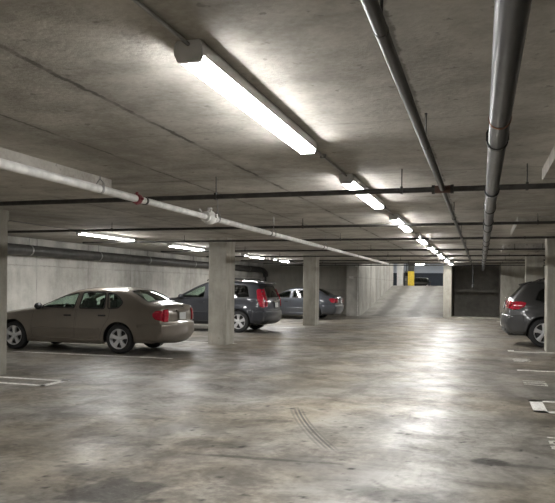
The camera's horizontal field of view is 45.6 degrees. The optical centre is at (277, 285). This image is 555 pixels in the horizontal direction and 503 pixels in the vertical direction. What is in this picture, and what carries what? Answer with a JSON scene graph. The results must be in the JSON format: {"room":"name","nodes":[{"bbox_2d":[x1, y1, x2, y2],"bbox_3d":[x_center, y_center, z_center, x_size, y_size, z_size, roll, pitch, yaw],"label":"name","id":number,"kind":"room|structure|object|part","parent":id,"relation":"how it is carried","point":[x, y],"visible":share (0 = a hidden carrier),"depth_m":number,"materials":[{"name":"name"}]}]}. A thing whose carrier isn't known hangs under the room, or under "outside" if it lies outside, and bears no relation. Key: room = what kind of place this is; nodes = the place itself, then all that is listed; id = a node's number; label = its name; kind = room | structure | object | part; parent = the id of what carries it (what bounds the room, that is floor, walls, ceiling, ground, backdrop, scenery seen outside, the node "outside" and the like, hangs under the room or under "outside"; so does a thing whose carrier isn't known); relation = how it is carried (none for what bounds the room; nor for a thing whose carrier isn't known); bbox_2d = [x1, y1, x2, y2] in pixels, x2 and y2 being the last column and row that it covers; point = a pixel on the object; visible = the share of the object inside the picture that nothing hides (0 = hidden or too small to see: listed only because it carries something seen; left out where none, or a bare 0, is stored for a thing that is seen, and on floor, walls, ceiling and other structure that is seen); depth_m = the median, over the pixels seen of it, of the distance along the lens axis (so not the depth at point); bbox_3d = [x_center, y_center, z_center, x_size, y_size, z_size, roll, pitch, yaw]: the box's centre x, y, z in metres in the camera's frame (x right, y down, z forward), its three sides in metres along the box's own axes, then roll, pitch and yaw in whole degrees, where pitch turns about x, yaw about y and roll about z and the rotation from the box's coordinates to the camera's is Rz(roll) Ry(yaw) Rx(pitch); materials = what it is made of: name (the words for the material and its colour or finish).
{"room":"parking garage","nodes":[
{"label":"parking garage","id":0,"kind":"room"},
{"bbox_2d":[7,236,263,310],"bbox_3d":[-6.891,0.076,16.513,0.300,2.670,41.500,1,0,17],"label":"wall","id":1,"kind":"structure","parent":0,"point":[31,280],"depth_m":19.81,"materials":[{"name":"concrete"}]},
{"bbox_2d":[8,237,267,281],"bbox_3d":[-6.079,0.084,17.953,0.405,2.670,36.731,1,0,17],"label":"pipe","id":2,"kind":"object","parent":1,"relation":"attached to","point":[15,249],"visible":0.8,"depth_m":20.18,"materials":[{"name":"metal"}]},
{"bbox_2d":[0,0,554,264],"bbox_3d":[2.158,-1.369,14.931,18.500,0.400,44.400,1,0,17],"label":"ceiling","id":3,"kind":"structure","parent":0,"point":[96,87],"depth_m":4.67,"materials":[{"name":"concrete"}]},
{"bbox_2d":[8,220,73,229],"bbox_3d":[-5.186,-1.224,11.717,0.056,0.037,5.670,1,0,17],"label":"conduit","id":4,"kind":"object","parent":3,"relation":"attached to","point":[8,220],"visible":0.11,"depth_m":13.19,"materials":[{"name":"metal"}]},
{"bbox_2d":[0,147,111,198],"bbox_3d":[-4.533,-1.150,6.016,4.170,0.170,4.420,1,0,17],"label":"beam","id":5,"kind":"structure","parent":3,"relation":"attached to","point":[12,184],"depth_m":6.86,"materials":[{"name":"concrete"}]},
{"bbox_2d":[75,232,134,240],"bbox_3d":[-4.008,-1.179,15.539,0.152,0.105,2.330,1,0,17],"label":"fluorescent light","id":6,"kind":"object","parent":3,"relation":"attached to","point":[95,234],"visible":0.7,"depth_m":15.41,"materials":[{"name":"white plastic"}]},
{"bbox_2d":[132,0,189,45],"bbox_3d":[-0.755,-1.180,2.162,0.056,0.037,2.180,1,0,17],"label":"conduit","id":7,"kind":"object","parent":3,"relation":"attached to","point":[139,3],"visible":1,"depth_m":2.92,"materials":[{"name":"metal"}]},
{"bbox_2d":[167,243,204,249],"bbox_3d":[-2.712,-1.166,19.744,0.152,0.105,2.330,1,0,17],"label":"fluorescent light","id":8,"kind":"object","parent":3,"relation":"attached to","point":[176,245],"visible":0.82,"depth_m":19.49,"materials":[{"name":"white plastic"}]},
{"bbox_2d":[170,245,201,249],"bbox_3d":[-2.712,-1.130,19.744,0.132,0.028,2.280,1,0,17],"label":"diffuser","id":9,"kind":"object","parent":8,"relation":"attached to","point":[177,246],"depth_m":19.66,"materials":[{"name":"white plastic"}]},
{"bbox_2d":[0,158,388,264],"bbox_3d":[0.052,-0.995,11.812,0.220,0.390,28.600,1,0,17],"label":"pipe","id":10,"kind":"object","parent":3,"relation":"hanging from","point":[209,217],"visible":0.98,"depth_m":6.88,"materials":[{"name":"grey metal"}]},
{"bbox_2d":[174,39,316,154],"bbox_3d":[-0.091,-1.139,4.317,0.152,0.105,2.330,1,0,17],"label":"fluorescent light","id":11,"kind":"object","parent":3,"relation":"attached to","point":[198,57],"visible":1,"depth_m":3.78,"materials":[{"name":"white plastic"}]},
{"bbox_2d":[241,253,263,258],"bbox_3d":[-0.944,-1.148,25.478,0.152,0.105,2.330,1,0,17],"label":"fluorescent light","id":12,"kind":"object","parent":3,"relation":"attached to","point":[242,254],"visible":0.7,"depth_m":25.11,"materials":[{"name":"white plastic"}]},
{"bbox_2d":[0,163,554,205],"bbox_3d":[0.456,-1.053,6.874,16.000,0.265,0.090,1,0,17],"label":"pipe","id":13,"kind":"object","parent":3,"relation":"hanging from","point":[451,188],"visible":0.97,"depth_m":6.90,"materials":[{"name":"metal"}]},
{"bbox_3d":[-0.672,-1.070,7.222,0.024,0.253,0.066,1,0,17],"label":"hanger rod","id":14,"kind":"part","parent":13,"relation":"part of","materials":[{"name":"metal"}]},
{"bbox_3d":[1.249,-1.051,6.629,0.024,0.253,0.066,1,0,17],"label":"hanger rod","id":15,"kind":"part","parent":13,"relation":"part of","materials":[{"name":"metal"}]},
{"bbox_3d":[2.376,-1.040,6.282,0.024,0.253,0.066,1,0,17],"label":"hanger rod","id":16,"kind":"part","parent":13,"relation":"part of","materials":[{"name":"metal"}]},
{"bbox_2d":[270,258,288,261],"bbox_3d":[0.117,-1.137,28.918,0.152,0.105,2.330,1,0,17],"label":"fluorescent light","id":17,"kind":"object","parent":3,"relation":"attached to","point":[270,258],"visible":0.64,"depth_m":28.45,"materials":[{"name":"white plastic"}]},
{"bbox_2d":[8,213,554,232],"bbox_3d":[1.161,-1.091,11.366,17.300,0.175,0.060,1,0,17],"label":"pipe","id":18,"kind":"object","parent":3,"relation":"hanging from","point":[537,222],"visible":1,"depth_m":11.56,"materials":[{"name":"metal"}]},
{"bbox_2d":[82,233,554,243],"bbox_3d":[2.740,-1.075,14.280,16.000,0.175,0.060,1,0,17],"label":"pipe","id":19,"kind":"object","parent":3,"relation":"hanging from","point":[520,237],"visible":0.84,"depth_m":14.69,"materials":[{"name":"metal"}]},
{"bbox_2d":[316,150,346,176],"bbox_3d":[0.488,-1.168,6.195,0.056,0.037,1.600,1,0,17],"label":"conduit","id":20,"kind":"object","parent":3,"relation":"attached to","point":[322,156],"visible":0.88,"depth_m":6.11,"materials":[{"name":"metal"}]},
{"bbox_2d":[161,245,544,251],"bbox_3d":[3.992,-1.063,18.341,16.000,0.175,0.060,1,0,17],"label":"pipe","id":21,"kind":"object","parent":3,"relation":"hanging from","point":[514,248],"visible":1,"depth_m":18.64,"materials":[{"name":"metal"}]},
{"bbox_2d":[339,174,368,189],"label":"fluorescent light","id":22,"kind":"object","parent":3,"relation":"attached to","point":[353,182],"depth_m":7.03,"materials":[{"name":"white plastic"}]},
{"bbox_2d":[357,194,383,208],"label":"fluorescent light","id":23,"kind":"object","parent":3,"relation":"attached to","point":[373,200],"depth_m":8.51,"materials":[{"name":"white plastic"}]},
{"bbox_2d":[206,254,544,256],"bbox_3d":[5.052,-1.052,21.782,16.000,0.175,0.060,1,0,17],"label":"pipe","id":24,"kind":"object","parent":3,"relation":"hanging from","point":[509,255],"visible":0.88,"depth_m":22.08,"materials":[{"name":"metal"}]},
{"bbox_2d":[241,257,544,260],"bbox_3d":[6.113,-1.041,25.222,16.000,0.175,0.060,1,0,17],"label":"pipe","id":25,"kind":"object","parent":3,"relation":"hanging from","point":[400,257],"visible":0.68,"depth_m":25.56,"materials":[{"name":"metal"}]},
{"bbox_2d":[389,214,411,231],"bbox_3d":[2.225,-1.116,11.828,0.152,0.105,2.330,1,0,17],"label":"fluorescent light","id":26,"kind":"object","parent":3,"relation":"attached to","point":[396,218],"visible":0.95,"depth_m":11.18,"materials":[{"name":"white plastic"}]},
{"bbox_2d":[391,219,411,231],"bbox_3d":[2.224,-1.081,11.828,0.132,0.028,2.280,1,0,17],"label":"diffuser","id":27,"kind":"object","parent":26,"relation":"attached to","point":[397,221],"depth_m":11.76,"materials":[{"name":"white plastic"}]},
{"bbox_2d":[263,261,544,263],"bbox_3d":[6.997,-1.033,28.088,16.000,0.175,0.060,1,0,17],"label":"pipe","id":28,"kind":"object","parent":3,"relation":"hanging from","point":[408,261],"visible":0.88,"depth_m":28.30,"materials":[{"name":"metal"}]},
{"bbox_2d":[280,262,544,265],"bbox_3d":[7.793,-1.025,30.669,16.000,0.175,0.060,1,0,17],"label":"pipe","id":29,"kind":"object","parent":3,"relation":"hanging from","point":[335,262],"visible":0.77,"depth_m":31.13,"materials":[{"name":"metal"}]},
{"bbox_2d":[361,0,473,286],"bbox_3d":[4.239,-0.578,14.983,0.100,1.140,35.130,1,0,17],"label":"pipe","id":30,"kind":"object","parent":3,"relation":"hanging from","point":[373,9],"visible":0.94,"depth_m":3.09,"materials":[{"name":"grey metal"}]},
{"bbox_3d":[0.394,-1.062,2.498,0.058,0.249,0.020,1,0,17],"label":"hanger rod","id":31,"kind":"part","parent":30,"relation":"part of","materials":[{"name":"metal"}]},
{"bbox_3d":[1.012,-1.055,4.505,0.058,0.249,0.020,1,0,17],"label":"hanger rod","id":32,"kind":"part","parent":30,"relation":"part of","materials":[{"name":"metal"}]},
{"bbox_2d":[413,233,427,244],"bbox_3d":[3.382,-1.105,15.584,0.152,0.105,2.330,1,0,17],"label":"fluorescent light","id":33,"kind":"object","parent":3,"relation":"attached to","point":[417,235],"visible":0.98,"depth_m":15.18,"materials":[{"name":"white plastic"}]},
{"bbox_2d":[427,244,436,252],"bbox_3d":[4.540,-1.093,19.339,0.152,0.105,2.330,1,0,17],"label":"fluorescent light","id":34,"kind":"object","parent":3,"relation":"attached to","point":[430,246],"visible":0.68,"depth_m":18.36,"materials":[{"name":"white plastic"}]},
{"bbox_2d":[482,0,531,270],"bbox_3d":[4.614,-0.951,14.643,0.132,0.386,35.700,1,0,17],"label":"drain pipe","id":35,"kind":"object","parent":3,"relation":"hanging from","point":[511,17],"visible":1,"depth_m":2.70,"materials":[{"name":"metal"}]},
{"bbox_2d":[501,244,544,252],"bbox_3d":[8.690,-1.043,18.358,4.630,0.120,2.600,1,0,17],"label":"beam","id":36,"kind":"structure","parent":3,"relation":"attached to","point":[504,245],"depth_m":17.78,"materials":[{"name":"concrete"}]},
{"bbox_2d":[510,216,554,235],"bbox_3d":[6.598,-1.064,11.573,4.630,0.120,2.800,1,0,17],"label":"beam","id":37,"kind":"structure","parent":3,"relation":"attached to","point":[517,229],"depth_m":11.73,"materials":[{"name":"concrete"}]},
{"bbox_2d":[542,145,554,180],"bbox_3d":[4.190,-1.088,3.761,4.630,0.120,4.450,1,0,17],"label":"beam","id":38,"kind":"structure","parent":3,"relation":"attached to","point":[548,170],"depth_m":6.03,"materials":[{"name":"concrete"}]},
{"bbox_2d":[0,315,554,502],"bbox_3d":[2.128,1.651,14.931,18.500,0.300,44.400,1,0,17],"label":"floor","id":39,"kind":"structure","parent":0,"point":[342,408],"depth_m":7.40,"materials":[{"name":"concrete"}]},
{"bbox_2d":[0,209,8,374],"bbox_3d":[-4.707,0.098,10.581,0.482,2.670,0.562,1,0,17],"label":"concrete column","id":40,"kind":"structure","parent":39,"relation":"on","point":[4,214],"depth_m":10.68,"materials":[{"name":"grey concrete"}]},
{"bbox_2d":[0,376,69,385],"bbox_3d":[-5.750,1.422,10.585,5.200,0.005,0.590,1,0,17],"label":"stall line","id":41,"kind":"object","parent":39,"relation":"on","point":[57,381],"visible":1,"depth_m":9.98,"materials":[{"name":"white paint"}]},
{"bbox_2d":[12,351,171,358],"bbox_3d":[-4.644,1.433,14.037,5.280,0.005,0.100,1,0,17],"label":"stall line","id":42,"kind":"object","parent":39,"relation":"on","point":[12,351],"visible":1,"depth_m":13.83,"materials":[{"name":"white paint"}]},
{"bbox_2d":[7,286,193,353],"bbox_3d":[-4.323,0.719,15.274,4.759,1.435,2.131,1,0,12],"label":"sedan","id":43,"kind":"object","parent":39,"relation":"on","point":[124,322],"visible":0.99,"depth_m":14.32,"materials":[{"name":"brown metal"}]},
{"bbox_2d":[34,303,42,308],"bbox_3d":[-5.249,0.438,14.522,0.144,0.150,0.263,1,0,17],"label":"mirror","id":44,"kind":"object","parent":43,"relation":"attached to","point":[37,305],"depth_m":14.44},
{"bbox_3d":[-4.895,0.649,14.574,1.172,1.034,0.167,1,0,17],"label":"door","id":45,"kind":"part","parent":43,"relation":"part of","materials":[{"name":"brown metal"}]},
{"bbox_3d":[-4.664,0.913,14.414,1.740,0.024,0.014,1,0,17],"label":"moulding","id":46,"kind":"part","parent":43,"relation":"part of","materials":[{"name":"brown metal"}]},
{"bbox_3d":[-4.655,1.181,14.451,1.842,0.119,0.077,1,0,17],"label":"rocker panel","id":47,"kind":"part","parent":43,"relation":"part of","materials":[{"name":"brown metal"}]},
{"bbox_3d":[-4.261,0.577,14.822,0.264,0.611,0.480,1,0,17],"label":"seat","id":48,"kind":"part","parent":43,"relation":"part of","materials":[{"name":"grey fabric"}]},
{"bbox_3d":[-3.982,0.643,14.293,0.862,1.065,0.192,1,0,17],"label":"door","id":49,"kind":"part","parent":43,"relation":"part of","materials":[{"name":"brown metal"}]},
{"bbox_3d":[-4.049,0.579,15.510,0.264,0.611,0.480,1,0,17],"label":"seat","id":50,"kind":"part","parent":43,"relation":"part of","materials":[{"name":"grey fabric"}]},
{"bbox_2d":[152,309,168,321],"bbox_3d":[-2.444,0.624,13.874,0.358,0.263,0.130,1,0,-28],"label":"tail light","id":51,"kind":"object","parent":43,"relation":"attached to","point":[158,315],"depth_m":13.83,"materials":[{"name":"red plastic"}]},
{"bbox_3d":[-2.280,0.553,14.588,0.355,0.394,1.161,1,0,17],"label":"trunk lid","id":52,"kind":"part","parent":43,"relation":"part of","materials":[{"name":"brown metal"}]},
{"bbox_3d":[-2.086,0.650,14.528,0.013,0.150,0.304,1,0,17],"label":"license plate","id":53,"kind":"part","parent":43,"relation":"part of","materials":[{"name":"white metal"}]},
{"bbox_2d":[148,278,281,331],"bbox_3d":[-2.198,0.598,22.078,4.664,1.721,2.262,1,0,12],"label":"suv","id":54,"kind":"object","parent":39,"relation":"on","point":[257,304],"visible":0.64,"depth_m":20.89,"materials":[{"name":"metal"}]},
{"bbox_3d":[-2.785,0.547,21.326,1.106,1.182,0.173,1,0,17],"label":"door","id":55,"kind":"part","parent":54,"relation":"part of","materials":[{"name":"metal"}]},
{"bbox_3d":[-2.537,1.151,21.179,1.810,0.117,0.069,1,0,17],"label":"rocker panel","id":56,"kind":"part","parent":54,"relation":"part of","materials":[{"name":"black plastic"}]},
{"bbox_3d":[-1.820,0.529,21.032,0.903,1.235,0.209,1,0,17],"label":"door","id":57,"kind":"part","parent":54,"relation":"part of","materials":[{"name":"metal"}]},
{"bbox_3d":[-1.165,0.174,20.852,0.608,0.411,0.144,1,0,17],"label":"quarter glass","id":58,"kind":"part","parent":54,"relation":"part of","materials":[{"name":"black glass"}]},
{"bbox_2d":[257,289,267,307],"bbox_3d":[-0.477,0.387,20.679,0.340,0.598,0.246,1,0,-24],"label":"tail light","id":59,"kind":"object","parent":54,"relation":"attached to","point":[262,298],"depth_m":20.63,"materials":[{"name":"red plastic"}]},
{"bbox_3d":[-0.200,0.190,21.409,0.198,0.390,1.202,1,0,17],"label":"glass","id":60,"kind":"part","parent":54,"relation":"part of","materials":[{"name":"black glass"}]},
{"bbox_2d":[208,238,235,344],"bbox_3d":[-1.416,0.131,16.761,0.492,2.670,0.612,1,0,17],"label":"concrete column","id":61,"kind":"structure","parent":39,"relation":"on","point":[221,254],"depth_m":16.49,"materials":[{"name":"grey concrete"}]},
{"bbox_2d":[279,287,343,317],"bbox_3d":[0.660,0.769,30.619,4.762,1.435,2.215,1,0,12],"label":"sedan","id":62,"kind":"object","parent":39,"relation":"on","point":[291,299],"visible":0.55,"depth_m":29.58,"materials":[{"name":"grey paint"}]},
{"bbox_3d":[0.196,0.367,29.857,0.836,0.296,0.116,1,0,17],"label":"glass","id":63,"kind":"part","parent":62,"relation":"part of","materials":[{"name":"black glass"}]},
{"bbox_3d":[0.075,0.699,29.880,1.172,1.034,0.158,1,0,17],"label":"door","id":64,"kind":"part","parent":62,"relation":"part of","materials":[{"name":"blue paint"}]},
{"bbox_3d":[0.317,1.230,29.761,1.842,0.119,0.077,1,0,17],"label":"rocker panel","id":65,"kind":"part","parent":62,"relation":"part of","materials":[{"name":"blue paint"}]},
{"bbox_3d":[0.989,0.693,29.599,0.862,1.065,0.183,1,0,17],"label":"door","id":66,"kind":"part","parent":62,"relation":"part of","materials":[{"name":"blue paint"}]},
{"bbox_3d":[0.982,0.361,29.620,0.596,0.325,0.129,1,0,17],"label":"glass","id":67,"kind":"part","parent":62,"relation":"part of","materials":[{"name":"black glass"}]},
{"bbox_3d":[2.213,0.271,30.083,0.482,0.261,1.300,1,0,17],"label":"glass","id":68,"kind":"part","parent":62,"relation":"part of","materials":[{"name":"black glass"}]},
{"bbox_2d":[329,298,338,302],"bbox_3d":[2.529,0.641,29.220,0.509,0.207,0.189,1,0,-30],"label":"tail light","id":69,"kind":"object","parent":62,"relation":"attached to","point":[331,300],"depth_m":29.14,"materials":[{"name":"red plastic"}]},
{"bbox_3d":[2.702,0.603,29.931,0.355,0.394,1.217,1,0,17],"label":"trunk lid","id":70,"kind":"part","parent":62,"relation":"part of","materials":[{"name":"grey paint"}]},
{"bbox_2d":[303,255,319,325],"bbox_3d":[1.282,0.158,25.138,0.492,2.670,0.612,1,0,17],"label":"concrete column","id":71,"kind":"structure","parent":39,"relation":"on","point":[310,264],"depth_m":24.86,"materials":[{"name":"grey concrete"}]},
{"bbox_2d":[451,316,499,318],"bbox_3d":[9.619,1.541,32.060,2.280,0.070,0.250,1,0,17],"label":"kerb","id":72,"kind":"object","parent":39,"relation":"on","point":[451,316],"visible":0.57,"depth_m":31.88,"materials":[{"name":"concrete"}]},
{"bbox_2d":[500,278,544,347],"bbox_3d":[8.236,0.684,16.920,4.804,1.756,2.307,1,0,13],"label":"suv","id":73,"kind":"object","parent":39,"relation":"on","point":[523,313],"visible":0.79,"depth_m":16.67,"materials":[{"name":"paint"}]},
{"bbox_2d":[506,300,525,309],"bbox_3d":[6.035,0.476,16.868,0.246,0.249,0.634,1,0,-27],"label":"tail light","id":74,"kind":"object","parent":73,"relation":"attached to","point":[511,304],"depth_m":16.72,"materials":[{"name":"red plastic"}]},
{"bbox_3d":[6.340,0.148,17.561,0.312,0.360,1.192,1,0,17],"label":"glass","id":75,"kind":"part","parent":73,"relation":"part of","materials":[{"name":"black glass"}]},
{"bbox_3d":[6.754,0.231,16.558,0.528,0.431,0.152,1,0,17],"label":"quarter glass","id":76,"kind":"part","parent":73,"relation":"part of","materials":[{"name":"black glass"}]},
{"bbox_2d":[508,350,546,352],"bbox_3d":[8.214,1.562,14.776,5.780,0.005,0.410,1,0,17],"label":"stall line","id":77,"kind":"object","parent":39,"relation":"on","point":[508,350],"visible":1,"depth_m":15.43,"materials":[{"name":"white paint"}]},
{"bbox_2d":[525,256,543,281],"bbox_3d":[9.182,0.237,23.643,0.592,2.670,0.612,1,0,17],"label":"concrete column","id":78,"kind":"structure","parent":39,"relation":"on","point":[533,264],"depth_m":23.37,"materials":[{"name":"grey concrete"}]},
{"bbox_2d":[523,380,547,385],"bbox_3d":[4.024,1.519,10.316,0.350,0.004,0.540,1,0,17],"label":"stall number","id":79,"kind":"object","parent":39,"relation":"on","point":[539,382],"visible":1,"depth_m":10.28,"materials":[{"name":"white paint"}]},
{"bbox_2d":[519,370,554,371],"bbox_3d":[7.093,1.550,11.109,5.760,0.005,0.100,1,0,17],"label":"stall line","id":80,"kind":"object","parent":39,"relation":"on","point":[519,370],"visible":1,"depth_m":11.88,"materials":[{"name":"white paint"}]},
{"bbox_2d":[529,400,554,412],"bbox_3d":[5.964,1.539,7.480,5.780,0.005,0.900,1,0,17],"label":"stall line","id":81,"kind":"object","parent":39,"relation":"on","point":[537,405],"visible":1,"depth_m":8.27,"materials":[{"name":"white paint"}]},
{"bbox_2d":[544,238,554,351],"bbox_3d":[6.628,0.211,15.615,0.542,2.670,0.562,1,0,17],"label":"concrete column","id":82,"kind":"structure","parent":39,"relation":"on","point":[549,309],"depth_m":15.41,"materials":[{"name":"grey concrete"}]},
{"bbox_2d":[547,437,554,448],"bbox_3d":[2.768,1.507,6.275,0.350,0.004,0.543,1,0,17],"label":"stall number","id":83,"kind":"object","parent":39,"relation":"on","point":[552,441],"visible":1,"depth_m":6.31,"materials":[{"name":"white paint"}]},
{"bbox_2d":[264,264,346,314],"bbox_3d":[1.581,0.161,35.458,4.730,2.670,0.300,1,0,17],"label":"wall","id":84,"kind":"structure","parent":0,"point":[333,279],"depth_m":35.38,"materials":[{"name":"concrete"}]},
{"bbox_2d":[346,264,392,315],"bbox_3d":[5.864,-0.611,40.209,0.640,4.300,13.700,1,0,17],"label":"wall","id":85,"kind":"structure","parent":0,"point":[373,281],"depth_m":35.50,"materials":[{"name":"concrete"}]},
{"bbox_2d":[357,267,357,315],"bbox_3d":[4.078,0.271,33.563,0.042,2.500,0.044,1,0,17],"label":"drain riser","id":86,"kind":"object","parent":85,"relation":"attached to","point":[357,267],"visible":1,"depth_m":33.55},
{"bbox_2d":[360,285,442,317],"bbox_3d":[12.300,0.953,53.498,16.000,1.900,42.500,1,0,17],"label":"ramp","id":87,"kind":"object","parent":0,"point":[397,301],"visible":0.4,"depth_m":38.04,"materials":[{"name":"concrete"}]},
{"bbox_2d":[397,264,403,285],"bbox_3d":[8.808,-1.306,47.309,0.430,2.549,0.400,1,0,17],"label":"pier","id":88,"kind":"object","parent":87,"relation":"on","point":[400,269],"visible":0.5,"depth_m":47.12,"materials":[{"name":"paint"}]},
{"bbox_2d":[405,266,407,285],"bbox_3d":[9.399,-1.226,47.953,0.280,2.400,0.300,1,0,17],"label":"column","id":89,"kind":"structure","parent":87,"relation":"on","point":[406,271],"depth_m":47.83,"materials":[{"name":"concrete"}]},
{"bbox_2d":[408,264,413,285],"bbox_3d":[9.519,-1.300,46.985,0.420,2.550,0.430,1,0,17],"label":"column","id":90,"kind":"structure","parent":87,"relation":"on","point":[410,268],"depth_m":46.78,"materials":[{"name":"yellow paint"}]},
{"bbox_2d":[414,277,430,285],"bbox_3d":[13.424,-0.103,62.559,2.215,1.435,4.762,1,0,12],"label":"sedan","id":91,"kind":"object","parent":87,"relation":"on","point":[419,281],"visible":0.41,"depth_m":61.78,"materials":[{"name":"black paint"}]},
{"bbox_2d":[393,264,442,272],"bbox_3d":[18.577,-1.984,73.757,16.000,1.100,0.300,1,0,17],"label":"wall","id":92,"kind":"structure","parent":0,"point":[417,269],"depth_m":74.19,"materials":[{"name":"grey concrete"}]},
{"bbox_2d":[393,273,442,285],"bbox_3d":[18.546,-0.385,73.709,16.000,2.100,0.400,1,0,17],"label":"trim","id":93,"kind":"structure","parent":92,"relation":"attached to","point":[436,279],"depth_m":73.95,"materials":[{"name":"blue paint"}]},
{"bbox_2d":[443,264,451,317],"bbox_3d":[10.331,-0.567,38.832,0.390,4.300,13.700,1,0,17],"label":"wall","id":94,"kind":"structure","parent":0,"point":[447,270],"depth_m":32.29,"materials":[{"name":"concrete"}]},
{"bbox_2d":[451,264,500,316],"bbox_3d":[10.270,0.248,33.825,2.500,2.670,3.500,1,0,17],"label":"wall","id":95,"kind":"structure","parent":0,"point":[463,303],"depth_m":35.20,"materials":[{"name":"black paint"}]},
{"bbox_2d":[454,289,498,292],"bbox_3d":[10.538,0.260,34.998,2.280,0.150,0.500,1,0,17],"label":"trim ledge","id":96,"kind":"object","parent":95,"relation":"attached to","point":[455,290],"visible":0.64,"depth_m":34.79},
{"bbox_2d":[500,264,544,314],"bbox_3d":[13.437,0.279,30.860,5.700,2.670,0.300,1,0,17],"label":"wall","id":97,"kind":"structure","parent":0,"point":[511,276],"depth_m":31.43,"materials":[{"name":"concrete"}]}
]}

